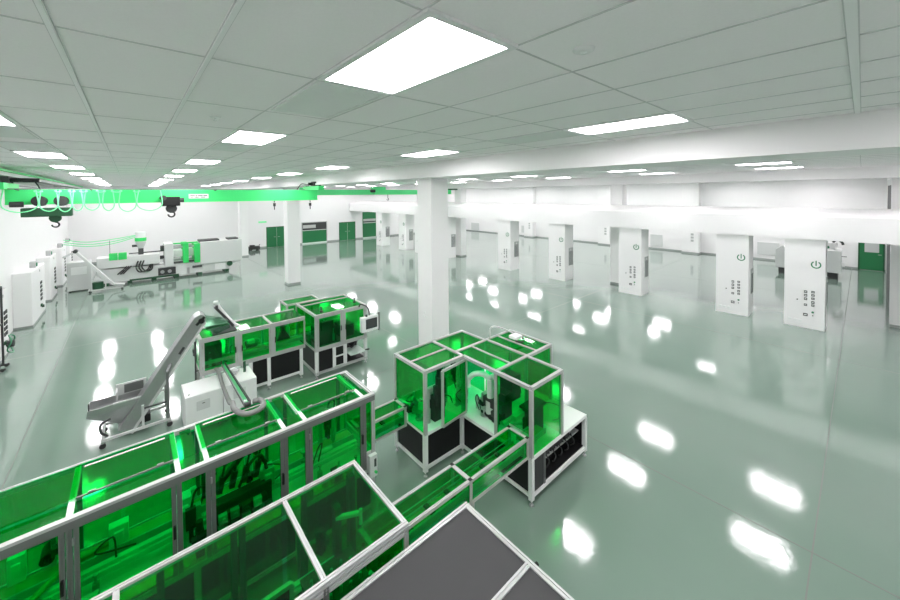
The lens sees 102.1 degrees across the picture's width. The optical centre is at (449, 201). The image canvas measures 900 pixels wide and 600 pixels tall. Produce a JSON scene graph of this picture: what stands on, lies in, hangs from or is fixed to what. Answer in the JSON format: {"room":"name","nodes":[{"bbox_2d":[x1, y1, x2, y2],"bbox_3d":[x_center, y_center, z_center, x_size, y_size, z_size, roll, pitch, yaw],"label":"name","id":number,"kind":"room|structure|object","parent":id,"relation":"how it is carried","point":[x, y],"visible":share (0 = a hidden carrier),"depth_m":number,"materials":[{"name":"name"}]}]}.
{"room":"factory floor","nodes":[
{"label":"factory floor","id":0,"kind":"room"},
{"bbox_2d":[0,182,67,333],"bbox_3d":[-13.188,1.968,9.732,0.200,5.870,44.400,-1,2,-41],"label":"wall","id":1,"kind":"structure","parent":0,"point":[23,240],"depth_m":15.13,"materials":[{"name":"paint"}]},
{"bbox_2d":[0,168,82,189],"bbox_3d":[-16.753,-0.765,14.485,0.840,0.405,31.900,-1,2,-41],"label":"runway","id":2,"kind":"object","parent":1,"relation":"attached to","point":[3,172],"visible":0.8,"depth_m":14.47,"materials":[{"name":"green paint"}]},
{"bbox_2d":[0,176,323,227],"bbox_3d":[-9.404,-0.047,13.306,9.080,1.507,1.800,-1,2,-41],"label":"crane","id":3,"kind":"object","parent":2,"relation":"on","point":[14,197],"visible":0.99,"depth_m":11.82,"materials":[{"name":"green paint"}]},
{"bbox_2d":[67,186,454,261],"bbox_3d":[-13.245,1.361,39.133,38.600,5.870,0.200,-1,2,-41],"label":"wall","id":4,"kind":"structure","parent":0,"point":[192,221],"depth_m":31.06,"materials":[{"name":"paint"}]},
{"bbox_2d":[92,233,414,263],"bbox_3d":[-13.232,4.229,39.037,38.380,0.140,0.020,-1,2,-41],"label":"baseboard","id":5,"kind":"structure","parent":4,"relation":"attached to","point":[413,233],"depth_m":39.37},
{"bbox_2d":[266,226,283,246],"bbox_3d":[-16.992,3.403,35.654,1.860,1.990,0.108,-1,2,-41],"label":"door","id":6,"kind":"structure","parent":4,"relation":"in","point":[274,236],"depth_m":35.57,"materials":[{"name":"green paint"}]},
{"bbox_2d":[301,221,326,243],"bbox_3d":[-14.193,3.200,38.123,2.670,2.250,0.100,-1,2,-41],"label":"door","id":7,"kind":"structure","parent":4,"relation":"in","point":[312,232],"depth_m":38.10,"materials":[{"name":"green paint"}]},
{"bbox_2d":[302,229,326,242],"bbox_3d":[-14.207,3.555,38.149,2.530,1.300,0.050,-1,2,-41],"label":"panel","id":8,"kind":"object","parent":7,"relation":"hanging from","point":[308,235],"depth_m":38.11,"materials":[{"name":"green paint"}]},
{"bbox_2d":[339,221,355,240],"bbox_3d":[-11.440,3.238,40.544,1.920,2.030,0.108,-1,2,-41],"label":"door","id":9,"kind":"structure","parent":4,"relation":"in","point":[346,229],"depth_m":40.48,"materials":[{"name":"green paint"}]},
{"bbox_2d":[362,212,375,238],"bbox_3d":[-9.384,2.675,42.354,1.700,3.050,0.100,-1,2,-41],"label":"door","id":10,"kind":"structure","parent":4,"relation":"in","point":[369,218],"depth_m":42.33,"materials":[{"name":"green paint"}]},
{"bbox_2d":[220,108,899,188],"bbox_3d":[-5.707,-0.957,16.285,1.000,0.410,44.000,-1,2,-41],"label":"beam","id":11,"kind":"structure","parent":4,"relation":"attached to","point":[877,131],"depth_m":5.37,"materials":[{"name":"paint"}]},
{"bbox_2d":[349,201,899,244],"bbox_3d":[3.828,0.643,24.777,1.630,1.090,43.900,-1,2,-41],"label":"beam","id":12,"kind":"structure","parent":4,"relation":"attached to","point":[876,226],"depth_m":15.68,"materials":[{"name":"paint"}]},
{"bbox_2d":[358,165,899,189],"bbox_3d":[4.496,-1.223,25.273,1.200,0.410,44.000,-1,2,-41],"label":"ceiling beam","id":13,"kind":"structure","parent":4,"relation":"attached to","point":[870,172],"depth_m":16.31,"materials":[{"name":"paint"}]},
{"bbox_2d":[0,230,899,599],"bbox_3d":[1.315,4.600,22.550,38.800,0.150,44.400,-1,2,-41],"label":"floor","id":14,"kind":"structure","parent":0,"point":[742,424],"depth_m":8.86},
{"bbox_2d":[0,288,9,363],"bbox_3d":[-13.972,3.700,11.165,0.450,2.360,1.270,-1,2,-41],"label":"cabinet","id":15,"kind":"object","parent":14,"relation":"on","point":[4,290],"depth_m":11.42,"materials":[{"name":"metal"}]},
{"bbox_2d":[0,286,15,371],"bbox_3d":[-13.259,3.684,10.658,0.550,2.402,0.908,-1,2,-41],"label":"stand","id":16,"kind":"object","parent":14,"relation":"on","point":[10,343],"visible":1,"depth_m":10.72,"materials":[{"name":"black metal"}]},
{"bbox_2d":[11,261,45,329],"bbox_3d":[-17.232,3.648,14.956,0.570,2.360,2.870,-1,2,-41],"label":"cabinet","id":17,"kind":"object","parent":14,"relation":"on","point":[28,283],"depth_m":13.99,"materials":[{"name":"metal"}]},
{"bbox_2d":[36,250,57,301],"bbox_3d":[-20.037,3.605,18.115,0.540,2.360,1.820,-1,2,-41],"label":"cabinet","id":18,"kind":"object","parent":14,"relation":"on","point":[49,259],"depth_m":17.57,"materials":[{"name":"metal"}]},
{"bbox_2d":[49,243,66,286],"bbox_3d":[-22.582,3.565,21.003,0.540,2.360,1.720,-1,2,-41],"label":"cabinet","id":19,"kind":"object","parent":14,"relation":"on","point":[60,250],"depth_m":20.48,"materials":[{"name":"metal"}]},
{"bbox_2d":[60,238,72,274],"bbox_3d":[-24.830,3.530,23.554,0.540,2.360,1.720,-1,2,-41],"label":"cabinet","id":20,"kind":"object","parent":14,"relation":"on","point":[69,249],"depth_m":23.05,"materials":[{"name":"metal"}]},
{"bbox_2d":[67,260,91,291],"bbox_3d":[-19.983,3.978,19.624,0.900,1.550,0.815,-1,2,-41],"label":"dryer","id":21,"kind":"object","parent":14,"relation":"on","point":[78,272],"visible":0.82,"depth_m":19.32,"materials":[{"name":"grey paint"}]},
{"bbox_2d":[62,249,124,292],"bbox_3d":[-18.781,3.598,19.222,2.326,2.308,0.450,-1,2,-41],"label":"conveyor","id":22,"kind":"object","parent":14,"relation":"on","point":[98,285],"visible":1,"depth_m":19.16,"materials":[{"name":"metal"}]},
{"bbox_2d":[86,311,206,448],"bbox_3d":[-6.376,3.747,8.135,2.520,2.272,0.740,-1,2,-41],"label":"conveyor","id":23,"kind":"object","parent":14,"relation":"on","point":[131,404],"visible":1,"depth_m":7.87,"materials":[{"name":"metal"}]},
{"bbox_2d":[96,231,241,285],"bbox_3d":[-17.272,3.204,22.901,7.130,2.920,1.467,-1,2,-41],"label":"machine","id":24,"kind":"object","parent":14,"relation":"on","point":[209,254],"visible":0.98,"depth_m":22.29,"materials":[{"name":"grey paint"}]},
{"bbox_2d":[63,237,134,246],"bbox_3d":[-20.627,2.352,21.394,4.001,0.543,0.135,-1,1,-4],"label":"hose","id":25,"kind":"object","parent":24,"relation":"attached to","point":[133,237],"visible":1,"depth_m":21.34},
{"bbox_2d":[63,236,134,244],"bbox_3d":[-20.596,2.252,21.369,4.060,0.503,0.105,-1,1,-3],"label":"hose","id":26,"kind":"object","parent":24,"relation":"attached to","point":[132,236],"visible":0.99,"depth_m":21.34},
{"bbox_2d":[63,235,135,241],"bbox_3d":[-20.567,2.156,21.363,4.121,0.414,0.102,-1,1,-3],"label":"hose","id":27,"kind":"object","parent":24,"relation":"attached to","point":[132,235],"visible":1,"depth_m":21.37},
{"bbox_2d":[197,238,218,241],"bbox_3d":[-15.982,2.500,24.040,1.100,0.100,0.850,-1,2,-41],"label":"grille","id":28,"kind":"object","parent":24,"relation":"attached to","point":[208,239],"depth_m":23.80,"materials":[{"name":"metal"}]},
{"bbox_2d":[0,370,377,599],"bbox_3d":[-3.591,3.964,4.111,5.690,1.960,1.095,-1,2,-41],"label":"enclosure","id":29,"kind":"object","parent":14,"relation":"on","point":[79,531],"visible":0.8,"depth_m":4.13,"materials":[{"name":"metal"}]},
{"bbox_2d":[221,362,250,407],"bbox_3d":[-4.074,3.344,6.841,0.113,1.053,4.157,-1,1,-36],"label":"conveyor","id":30,"kind":"object","parent":29,"relation":"on","point":[243,397],"visible":1,"depth_m":6.15,"materials":[{"name":"grey paint"}]},
{"bbox_2d":[214,367,265,416],"bbox_3d":[-4.158,3.398,6.697,0.416,1.162,4.540,-1,2,-41],"label":"corrugated hose","id":31,"kind":"object","parent":29,"relation":"on","point":[262,401],"visible":1,"depth_m":5.22,"materials":[{"name":"plastic"}]},
{"bbox_2d":[181,375,222,430],"bbox_3d":[-5.497,4.468,8.059,0.670,0.820,0.771,-1,2,-41],"label":"base cabinet","id":32,"kind":"object","parent":14,"relation":"on","point":[202,399],"visible":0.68,"depth_m":7.84,"materials":[{"name":"white metal"}]},
{"bbox_2d":[217,361,256,412],"bbox_3d":[-4.986,4.340,8.508,0.665,1.050,0.771,-1,2,-41],"label":"base cabinet","id":33,"kind":"object","parent":14,"relation":"on","point":[245,376],"visible":0.41,"depth_m":8.36,"materials":[{"name":"white metal"}]},
{"bbox_2d":[238,201,248,256],"bbox_3d":[-17.169,1.783,30.149,0.604,5.460,0.724,-1,2,-41],"label":"column","id":34,"kind":"structure","parent":14,"relation":"on","point":[242,205],"depth_m":29.91,"materials":[{"name":"paint"}]},
{"bbox_2d":[90,460,408,599],"bbox_3d":[-1.871,3.992,2.848,3.008,1.930,1.115,-1,2,-41],"label":"enclosure","id":35,"kind":"object","parent":14,"relation":"on","point":[323,539],"visible":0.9,"depth_m":3.17,"materials":[{"name":"glass"}]},
{"bbox_2d":[248,244,259,250],"bbox_3d":[-18.118,4.193,33.678,0.967,0.511,0.640,-1,2,-41],"label":"machine","id":36,"kind":"object","parent":14,"relation":"on","point":[251,247],"depth_m":33.41,"materials":[{"name":"black metal"}]},
{"bbox_2d":[193,294,379,388],"bbox_3d":[-4.554,3.639,10.214,4.395,2.373,2.619,-1,2,-41],"label":"machine","id":37,"kind":"object","parent":14,"relation":"on","point":[322,335],"visible":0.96,"depth_m":9.87,"materials":[{"name":"metal"}]},
{"bbox_2d":[347,345,365,355],"bbox_3d":[-2.840,4.388,10.768,0.480,0.025,0.540,-1,2,-41],"label":"tray","id":38,"kind":"object","parent":37,"relation":"on","point":[356,349],"depth_m":10.71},
{"bbox_2d":[368,319,375,326],"bbox_3d":[-2.260,3.497,10.491,0.260,0.190,0.004,-1,2,-41],"label":"screen","id":39,"kind":"object","parent":37,"relation":"attached to","point":[371,322],"depth_m":10.50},
{"bbox_2d":[283,187,300,285],"bbox_3d":[-8.982,1.914,20.670,0.694,5.460,0.674,-1,2,-41],"label":"column","id":40,"kind":"structure","parent":14,"relation":"on","point":[291,207],"depth_m":20.43,"materials":[{"name":"paint"}]},
{"bbox_2d":[376,212,389,245],"bbox_3d":[-6.673,2.668,36.312,0.920,3.270,1.110,-1,2,-41],"label":"pillar","id":41,"kind":"structure","parent":14,"relation":"on","point":[382,219],"depth_m":35.95,"materials":[{"name":"paint"}]},
{"bbox_2d":[398,214,413,249],"bbox_3d":[-4.029,2.709,33.311,0.920,3.270,1.110,-1,2,-41],"label":"pillar","id":42,"kind":"structure","parent":14,"relation":"on","point":[406,238],"depth_m":32.95,"materials":[{"name":"paint"}]},
{"bbox_2d":[414,215,417,252],"bbox_3d":[-2.376,2.735,31.436,0.920,3.270,1.110,-1,2,-41],"label":"pillar","id":43,"kind":"structure","parent":14,"relation":"on","point":[415,216],"depth_m":31.36,"materials":[{"name":"paint"}]},
{"bbox_2d":[417,178,448,343],"bbox_3d":[-0.490,2.055,10.627,0.654,5.460,0.674,-1,2,-41],"label":"column","id":44,"kind":"structure","parent":14,"relation":"on","point":[432,193],"depth_m":10.38,"materials":[{"name":"paint"}]},
{"bbox_2d":[1,241,899,599],"bbox_3d":[1.314,4.529,22.549,38.400,0.012,44.000,-1,2,-41],"label":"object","id":45,"kind":"structure","parent":14,"relation":"on","point":[812,553],"depth_m":7.18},
{"bbox_2d":[448,217,455,257],"bbox_3d":[-0.227,2.768,28.997,0.920,3.270,1.110,-1,2,-41],"label":"pillar","id":46,"kind":"structure","parent":14,"relation":"on","point":[451,220],"depth_m":28.62,"materials":[{"name":"paint"}]},
{"bbox_2d":[341,502,574,599],"bbox_3d":[-0.014,4.055,2.209,2.459,1.800,2.170,-1,2,-41],"label":"machine enclosure top","id":47,"kind":"object","parent":14,"relation":"on","point":[463,556],"visible":1,"depth_m":3.10,"materials":[{"name":"metal"}]},
{"bbox_2d":[392,425,528,545],"bbox_3d":[0.085,4.333,5.033,2.790,1.126,0.418,-1,2,-41],"label":"conveyor","id":48,"kind":"object","parent":14,"relation":"on","point":[467,479],"visible":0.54,"depth_m":5.02,"materials":[{"name":"glass"}]},
{"bbox_2d":[455,189,466,256],"bbox_3d":[0.849,1.654,29.498,0.624,5.460,0.724,-1,2,-41],"label":"column","id":49,"kind":"structure","parent":14,"relation":"on","point":[460,194],"depth_m":29.25,"materials":[{"name":"paint"}]},
{"bbox_2d":[394,326,586,506],"bbox_3d":[0.753,3.752,6.999,2.675,2.196,2.582,-1,2,-41],"label":"cell","id":50,"kind":"object","parent":14,"relation":"on","point":[460,389],"visible":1,"depth_m":6.67,"materials":[{"name":"metal"}]},
{"bbox_2d":[375,398,406,441],"bbox_3d":[-1.291,3.987,6.569,0.990,0.376,0.368,-1,2,-41],"label":"tunnel","id":51,"kind":"object","parent":50,"relation":"attached to","point":[391,416],"visible":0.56,"depth_m":6.60,"materials":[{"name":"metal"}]},
{"bbox_2d":[546,428,577,457],"bbox_3d":[1.900,4.383,6.673,1.220,0.020,0.310,-1,2,-41],"label":"cables","id":52,"kind":"object","parent":50,"relation":"on","point":[574,430],"depth_m":6.65,"materials":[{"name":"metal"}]},
{"bbox_2d":[546,438,582,478],"bbox_3d":[1.928,4.649,6.649,1.260,0.020,0.390,-1,2,-41],"label":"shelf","id":53,"kind":"object","parent":50,"relation":"attached to","point":[574,450],"depth_m":6.62,"materials":[{"name":"metal"}]},
{"bbox_2d":[498,220,518,270],"bbox_3d":[3.905,2.833,24.309,0.920,3.270,1.110,-1,2,-41],"label":"pillar","id":54,"kind":"structure","parent":14,"relation":"on","point":[508,231],"depth_m":23.96,"materials":[{"name":"paint"}]},
{"bbox_2d":[549,223,572,280],"bbox_3d":[6.517,2.873,21.346,0.920,3.270,1.110,-1,2,-41],"label":"pillar","id":55,"kind":"structure","parent":14,"relation":"on","point":[560,235],"depth_m":21.00,"materials":[{"name":"metal"}]},
{"bbox_2d":[610,185,626,284],"bbox_3d":[9.304,1.783,20.055,0.624,5.460,0.674,-1,2,-41],"label":"column","id":56,"kind":"structure","parent":14,"relation":"on","point":[618,193],"depth_m":19.89,"materials":[{"name":"paint"}]},
{"bbox_2d":[619,228,648,295],"bbox_3d":[9.234,2.916,18.262,0.920,3.270,1.110,-1,2,-41],"label":"pillar","id":57,"kind":"structure","parent":14,"relation":"on","point":[633,243],"depth_m":17.93,"materials":[{"name":"paint"}]},
{"bbox_2d":[716,234,752,316],"bbox_3d":[11.918,2.957,15.216,0.920,3.270,1.110,-1,2,-41],"label":"pillar","id":58,"kind":"structure","parent":14,"relation":"on","point":[734,253],"depth_m":14.89,"materials":[{"name":"paint"}]},
{"bbox_2d":[784,238,827,331],"bbox_3d":[13.333,2.979,13.611,0.920,3.270,1.110,-1,2,-41],"label":"pillar","id":59,"kind":"structure","parent":14,"relation":"on","point":[805,272],"depth_m":13.30,"materials":[{"name":"paint"}]},
{"bbox_2d":[775,241,845,278],"bbox_3d":[21.706,3.224,21.907,1.400,2.306,3.000,-1,2,-41],"label":"machine","id":60,"kind":"object","parent":14,"relation":"on","point":[835,264],"visible":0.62,"depth_m":20.83,"materials":[{"name":"paint"}]},
{"bbox_2d":[0,0,899,187],"bbox_3d":[1.267,-1.419,22.426,38.800,0.150,44.400,-1,2,-41],"label":"ceiling","id":61,"kind":"structure","parent":0,"point":[305,38],"depth_m":2.69,"materials":[{"name":"tile"}]},
{"bbox_2d":[0,111,21,126],"bbox_3d":[-4.951,-0.897,3.649,0.668,0.020,1.330,-1,2,-41],"label":"recessed light","id":62,"kind":"object","parent":61,"relation":"in","point":[5,120],"visible":1,"depth_m":4.07,"materials":[{"name":"white"}]},
{"bbox_2d":[0,117,12,124],"bbox_3d":[-4.951,-0.898,3.649,0.568,0.010,1.230,-1,2,-41],"label":"diffuser","id":63,"kind":"object","parent":62,"relation":"attached to","point":[3,121],"depth_m":4.07,"materials":[{"name":"white"}]},
{"bbox_2d":[0,125,38,138],"bbox_3d":[-5.863,-0.915,4.684,0.600,0.012,1.240,-1,2,-41],"label":"ceiling vent","id":64,"kind":"object","parent":61,"relation":"in","point":[5,131],"visible":0.88,"depth_m":4.86,"materials":[{"name":"metal"}]},
{"bbox_2d":[0,141,56,150],"bbox_3d":[-7.120,-0.934,6.110,0.600,0.012,1.240,-1,2,-41],"label":"ceiling vent","id":65,"kind":"object","parent":61,"relation":"in","point":[6,144],"visible":1,"depth_m":6.09,"materials":[{"name":"metal"}]},
{"bbox_2d":[9,150,70,158],"bbox_3d":[-8.177,-0.947,7.310,0.668,0.020,1.330,-1,2,-41],"label":"recessed light","id":66,"kind":"object","parent":61,"relation":"in","point":[37,154],"visible":0.97,"depth_m":7.20,"materials":[{"name":"white"}]},
{"bbox_2d":[18,152,65,157],"bbox_3d":[-8.177,-0.948,7.310,0.568,0.010,1.230,-1,2,-41],"label":"diffuser","id":67,"kind":"object","parent":66,"relation":"attached to","point":[26,154],"depth_m":7.35,"materials":[{"name":"white"}]},
{"bbox_2d":[47,165,86,168],"bbox_3d":[-10.822,-0.988,10.311,0.668,0.020,1.330,-1,2,-41],"label":"recessed light","id":68,"kind":"object","parent":61,"relation":"in","point":[52,166],"visible":0.93,"depth_m":10.26,"materials":[{"name":"white"}]},
{"bbox_2d":[53,166,83,168],"bbox_3d":[-10.822,-0.989,10.311,0.568,0.010,1.230,-1,2,-41],"label":"diffuser","id":69,"kind":"object","parent":68,"relation":"attached to","point":[59,167],"depth_m":10.37,"materials":[{"name":"white"}]},
{"bbox_2d":[67,172,95,174],"bbox_3d":[-13.467,-1.029,13.311,0.668,0.020,1.330,-1,2,-41],"label":"recessed light","id":70,"kind":"object","parent":61,"relation":"in","point":[71,173],"visible":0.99,"depth_m":13.04,"materials":[{"name":"white"}]},
{"bbox_2d":[70,173,92,174],"bbox_3d":[-13.467,-1.030,13.311,0.568,0.010,1.230,-1,2,-41],"label":"diffuser","id":71,"kind":"object","parent":70,"relation":"attached to","point":[70,173],"depth_m":13.06,"materials":[{"name":"white"}]},
{"bbox_2d":[162,175,184,176],"bbox_3d":[-11.463,-1.081,15.076,0.668,0.020,1.330,-1,2,-41],"label":"recessed light","id":72,"kind":"object","parent":61,"relation":"in","point":[163,175],"visible":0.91,"depth_m":14.80,"materials":[{"name":"white"}]},
{"bbox_2d":[170,169,198,171],"bbox_3d":[-8.819,-1.040,12.075,0.668,0.020,1.330,-1,2,-41],"label":"recessed light","id":73,"kind":"object","parent":61,"relation":"in","point":[173,170],"visible":0.94,"depth_m":11.94,"materials":[{"name":"white"}]},
{"bbox_2d":[173,170,195,171],"bbox_3d":[-8.819,-1.041,12.075,0.568,0.010,1.230,-1,2,-41],"label":"diffuser","id":74,"kind":"object","parent":73,"relation":"attached to","point":[173,170],"depth_m":12.17,"materials":[{"name":"white"}]},
{"bbox_2d":[183,159,222,164],"bbox_3d":[-6.174,-0.999,9.075,0.668,0.020,1.330,-1,2,-41],"label":"recessed light","id":75,"kind":"object","parent":61,"relation":"in","point":[190,161],"visible":0.99,"depth_m":8.93,"materials":[{"name":"white"}]},
{"bbox_2d":[187,160,218,163],"bbox_3d":[-6.174,-1.000,9.075,0.568,0.010,1.230,-1,2,-41],"label":"diffuser","id":76,"kind":"object","parent":75,"relation":"attached to","point":[188,161],"depth_m":8.94,"materials":[{"name":"white"}]},
{"bbox_2d":[209,116,220,120],"bbox_3d":[-2.574,-0.910,3.984,0.110,0.045,0.110,-1,2,-41],"label":"sprinkler","id":77,"kind":"object","parent":61,"relation":"attached to","point":[215,118],"visible":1,"depth_m":3.97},
{"bbox_2d":[207,142,259,151],"bbox_3d":[-3.827,-0.967,6.411,0.600,0.012,1.240,-1,2,-41],"label":"ceiling vent","id":78,"kind":"object","parent":61,"relation":"in","point":[221,146],"visible":0.76,"depth_m":6.42,"materials":[{"name":"metal"}]},
{"bbox_2d":[218,129,289,145],"bbox_3d":[-2.948,-0.949,5.414,0.668,0.020,1.330,-1,2,-41],"label":"recessed light","id":79,"kind":"object","parent":61,"relation":"in","point":[239,136],"visible":1,"depth_m":5.31,"materials":[{"name":"white"}]},
{"bbox_2d":[252,177,272,178],"bbox_3d":[-8.962,-1.147,17.280,0.668,0.020,1.330,-1,2,-41],"label":"recessed light","id":80,"kind":"object","parent":61,"relation":"in","point":[254,177],"visible":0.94,"depth_m":16.95,"materials":[{"name":"white"}]},
{"bbox_2d":[275,173,303,174],"bbox_3d":[-6.317,-1.105,14.279,0.668,0.020,1.330,-1,2,-41],"label":"recessed light","id":81,"kind":"object","parent":61,"relation":"in","point":[280,173],"visible":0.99,"depth_m":14.04,"materials":[{"name":"white"}]},
{"bbox_2d":[271,81,387,118],"bbox_3d":[-1.169,-0.925,3.396,0.600,0.012,1.240,-1,2,-41],"label":"tile","id":82,"kind":"object","parent":61,"relation":"in","point":[322,99],"visible":0.99,"depth_m":3.30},
{"bbox_2d":[313,166,350,169],"bbox_3d":[-3.672,-1.064,11.279,0.668,0.020,1.330,-1,2,-41],"label":"recessed light","id":83,"kind":"object","parent":61,"relation":"in","point":[325,167],"visible":0.99,"depth_m":11.16,"materials":[{"name":"white"}]},
{"bbox_2d":[317,166,344,168],"bbox_3d":[-3.672,-1.065,11.279,0.568,0.010,1.230,-1,2,-41],"label":"diffuser","id":84,"kind":"object","parent":83,"relation":"attached to","point":[326,167],"depth_m":11.16,"materials":[{"name":"white"}]},
{"bbox_2d":[299,187,456,199],"bbox_3d":[-4.567,-0.731,25.558,12.360,1.262,1.600,-1,2,-41],"label":"crane","id":85,"kind":"object","parent":61,"relation":"hanging from","point":[374,190],"visible":0.7,"depth_m":24.66,"materials":[{"name":"green paint"}]},
{"bbox_2d":[370,155,418,160],"bbox_3d":[-1.325,-1.032,8.616,0.600,0.012,1.240,-1,2,-41],"label":"ceiling vent","id":86,"kind":"object","parent":61,"relation":"in","point":[396,157],"visible":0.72,"depth_m":8.60,"materials":[{"name":"metal"}]},
{"bbox_2d":[317,7,518,95],"bbox_3d":[-0.290,-0.907,2.398,0.668,0.020,1.330,-1,2,-41],"label":"recessed light","id":87,"kind":"object","parent":61,"relation":"in","point":[433,44],"visible":1,"depth_m":2.22,"materials":[{"name":"white"}]},
{"bbox_2d":[398,149,461,157],"bbox_3d":[-0.446,-1.014,7.618,0.668,0.020,1.330,-1,2,-41],"label":"recessed light","id":88,"kind":"object","parent":61,"relation":"in","point":[435,152],"visible":0.94,"depth_m":7.55,"materials":[{"name":"white"}]},
{"bbox_2d":[402,150,454,156],"bbox_3d":[-0.446,-1.015,7.618,0.568,0.010,1.230,-1,2,-41],"label":"diffuser","id":89,"kind":"object","parent":88,"relation":"attached to","point":[434,152],"depth_m":7.58,"materials":[{"name":"white"}]},
{"bbox_2d":[32,0,860,185],"bbox_3d":[-9.591,-1.059,12.861,9.450,0.023,44.000,-1,2,-41],"label":"trim","id":90,"kind":"structure","parent":61,"relation":"attached to","point":[850,6],"depth_m":2.18,"materials":[{"name":"metal"}]},
{"bbox_2d":[0,0,899,187],"bbox_3d":[-4.527,-1.195,17.322,22.950,0.015,44.000,-1,2,-41],"label":"trim","id":91,"kind":"structure","parent":61,"relation":"attached to","point":[400,1],"depth_m":3.70,"materials":[{"name":"metal"}]},
{"bbox_2d":[509,175,536,176],"bbox_3d":[3.590,-1.254,17.676,0.668,0.020,1.330,-1,2,-41],"label":"recessed light","id":92,"kind":"object","parent":61,"relation":"in","point":[525,175],"visible":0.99,"depth_m":17.82,"materials":[{"name":"white"}]},
{"bbox_2d":[493,130,583,143],"bbox_3d":[1.333,-0.991,5.600,0.600,0.012,1.240,-1,2,-41],"label":"tile","id":93,"kind":"object","parent":61,"relation":"in","point":[556,134],"visible":0.98,"depth_m":5.56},
{"bbox_2d":[572,45,594,54],"bbox_3d":[0.806,-0.907,2.191,0.130,0.030,0.130,-1,2,-41],"label":"smoke detector","id":94,"kind":"object","parent":61,"relation":"attached to","point":[582,49],"visible":1,"depth_m":2.16,"materials":[{"name":"plastic"}]},
{"bbox_2d":[606,169,646,171],"bbox_3d":[6.816,-1.204,14.015,0.668,0.020,1.330,-1,2,-41],"label":"recessed light","id":95,"kind":"object","parent":61,"relation":"in","point":[636,169],"visible":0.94,"depth_m":13.84,"materials":[{"name":"white"}]},
{"bbox_2d":[563,112,693,134],"bbox_3d":[2.212,-0.973,4.602,0.668,0.020,1.330,-1,2,-41],"label":"recessed light","id":96,"kind":"object","parent":61,"relation":"in","point":[672,117],"visible":1,"depth_m":4.49,"materials":[{"name":"white"}]},
{"bbox_2d":[640,172,674,174],"bbox_3d":[9.104,-1.263,16.031,0.668,0.020,1.330,-1,2,-41],"label":"recessed light","id":97,"kind":"object","parent":61,"relation":"in","point":[662,172],"visible":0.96,"depth_m":16.05,"materials":[{"name":"white"}]},
{"bbox_2d":[733,161,794,165],"bbox_3d":[9.474,-1.162,11.000,0.668,0.020,1.330,-1,2,-41],"label":"recessed light","id":98,"kind":"object","parent":61,"relation":"in","point":[783,162],"visible":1,"depth_m":10.93,"materials":[{"name":"white"}]},
{"bbox_2d":[741,162,790,164],"bbox_3d":[9.474,-1.163,11.000,0.568,0.010,1.230,-1,2,-41],"label":"diffuser","id":99,"kind":"object","parent":98,"relation":"attached to","point":[764,162],"depth_m":10.92,"materials":[{"name":"white"}]},
{"bbox_2d":[753,166,804,169],"bbox_3d":[11.762,-1.222,13.015,0.668,0.020,1.330,-1,2,-41],"label":"recessed light","id":100,"kind":"object","parent":61,"relation":"in","point":[792,166],"visible":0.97,"depth_m":12.83,"materials":[{"name":"white"}]},
{"bbox_2d":[466,178,886,269],"bbox_3d":[14.117,1.187,37.119,0.200,5.870,39.000,-1,2,-41],"label":"wall","id":101,"kind":"structure","parent":0,"point":[844,193],"depth_m":28.59,"materials":[{"name":"paint"}]},
{"bbox_2d":[471,223,478,229],"bbox_3d":[3.399,3.308,49.163,0.045,0.980,1.480,-1,2,-41],"label":"window","id":102,"kind":"structure","parent":101,"relation":"in","point":[474,226],"depth_m":49.17,"materials":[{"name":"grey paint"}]},
{"bbox_2d":[524,187,535,237],"bbox_3d":[9.229,1.125,42.008,0.670,5.870,1.230,-1,2,-41],"label":"pilaster","id":103,"kind":"object","parent":101,"relation":"attached to","point":[529,192],"visible":0.6,"depth_m":41.69,"materials":[{"name":"paint"}]},
{"bbox_2d":[598,185,609,245],"bbox_3d":[15.113,1.216,35.331,0.670,5.870,1.230,-1,2,-41],"label":"pilaster","id":104,"kind":"object","parent":101,"relation":"attached to","point":[603,190],"visible":0.47,"depth_m":35.12,"materials":[{"name":"paint"}]},
{"bbox_2d":[650,234,662,246],"bbox_3d":[18.307,3.415,32.244,0.045,1.030,0.980,-1,2,-41],"label":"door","id":105,"kind":"structure","parent":101,"relation":"in","point":[655,240],"depth_m":32.23,"materials":[{"name":"grey paint"}]},
{"bbox_2d":[468,230,885,271],"bbox_3d":[14.054,4.068,37.109,0.020,0.110,38.990,-1,2,-41],"label":"baseboard","id":106,"kind":"structure","parent":101,"relation":"attached to","point":[468,230],"depth_m":31.21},
{"bbox_2d":[681,183,700,254],"bbox_3d":[19.874,1.290,29.930,0.670,5.870,1.230,-1,2,-41],"label":"pilaster","id":107,"kind":"object","parent":101,"relation":"attached to","point":[691,192],"visible":0.62,"depth_m":29.66,"materials":[{"name":"paint"}]},
{"bbox_2d":[757,242,779,255],"bbox_3d":[23.282,3.433,26.598,0.045,0.910,1.230,-1,2,-41],"label":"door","id":108,"kind":"structure","parent":101,"relation":"in","point":[763,248],"depth_m":26.65,"materials":[{"name":"grey paint"}]},
{"bbox_2d":[858,243,884,271],"bbox_3d":[26.511,3.219,22.876,0.110,2.200,1.100,-1,2,-41],"label":"door","id":109,"kind":"structure","parent":101,"relation":"in","point":[871,256],"depth_m":22.87,"materials":[{"name":"green paint"}]},
{"bbox_2d":[886,178,890,264],"bbox_3d":[21.803,1.527,17.737,14.300,5.870,0.250,-1,2,-41],"label":"wall","id":110,"kind":"structure","parent":0,"point":[887,178],"depth_m":22.03,"materials":[{"name":"paint"}]},
{"bbox_2d":[886,179,890,306],"bbox_3d":[18.684,1.776,15.324,5.980,5.480,0.250,-1,2,-41],"label":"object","id":111,"kind":"object","parent":110,"relation":"attached to","point":[888,181],"visible":0.02,"depth_m":16.12,"materials":[{"name":"grey paint"}]},
{"bbox_2d":[889,178,899,325],"bbox_3d":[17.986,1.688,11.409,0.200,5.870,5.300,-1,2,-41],"label":"column","id":112,"kind":"structure","parent":0,"point":[894,295],"depth_m":13.26,"materials":[{"name":"paint"}]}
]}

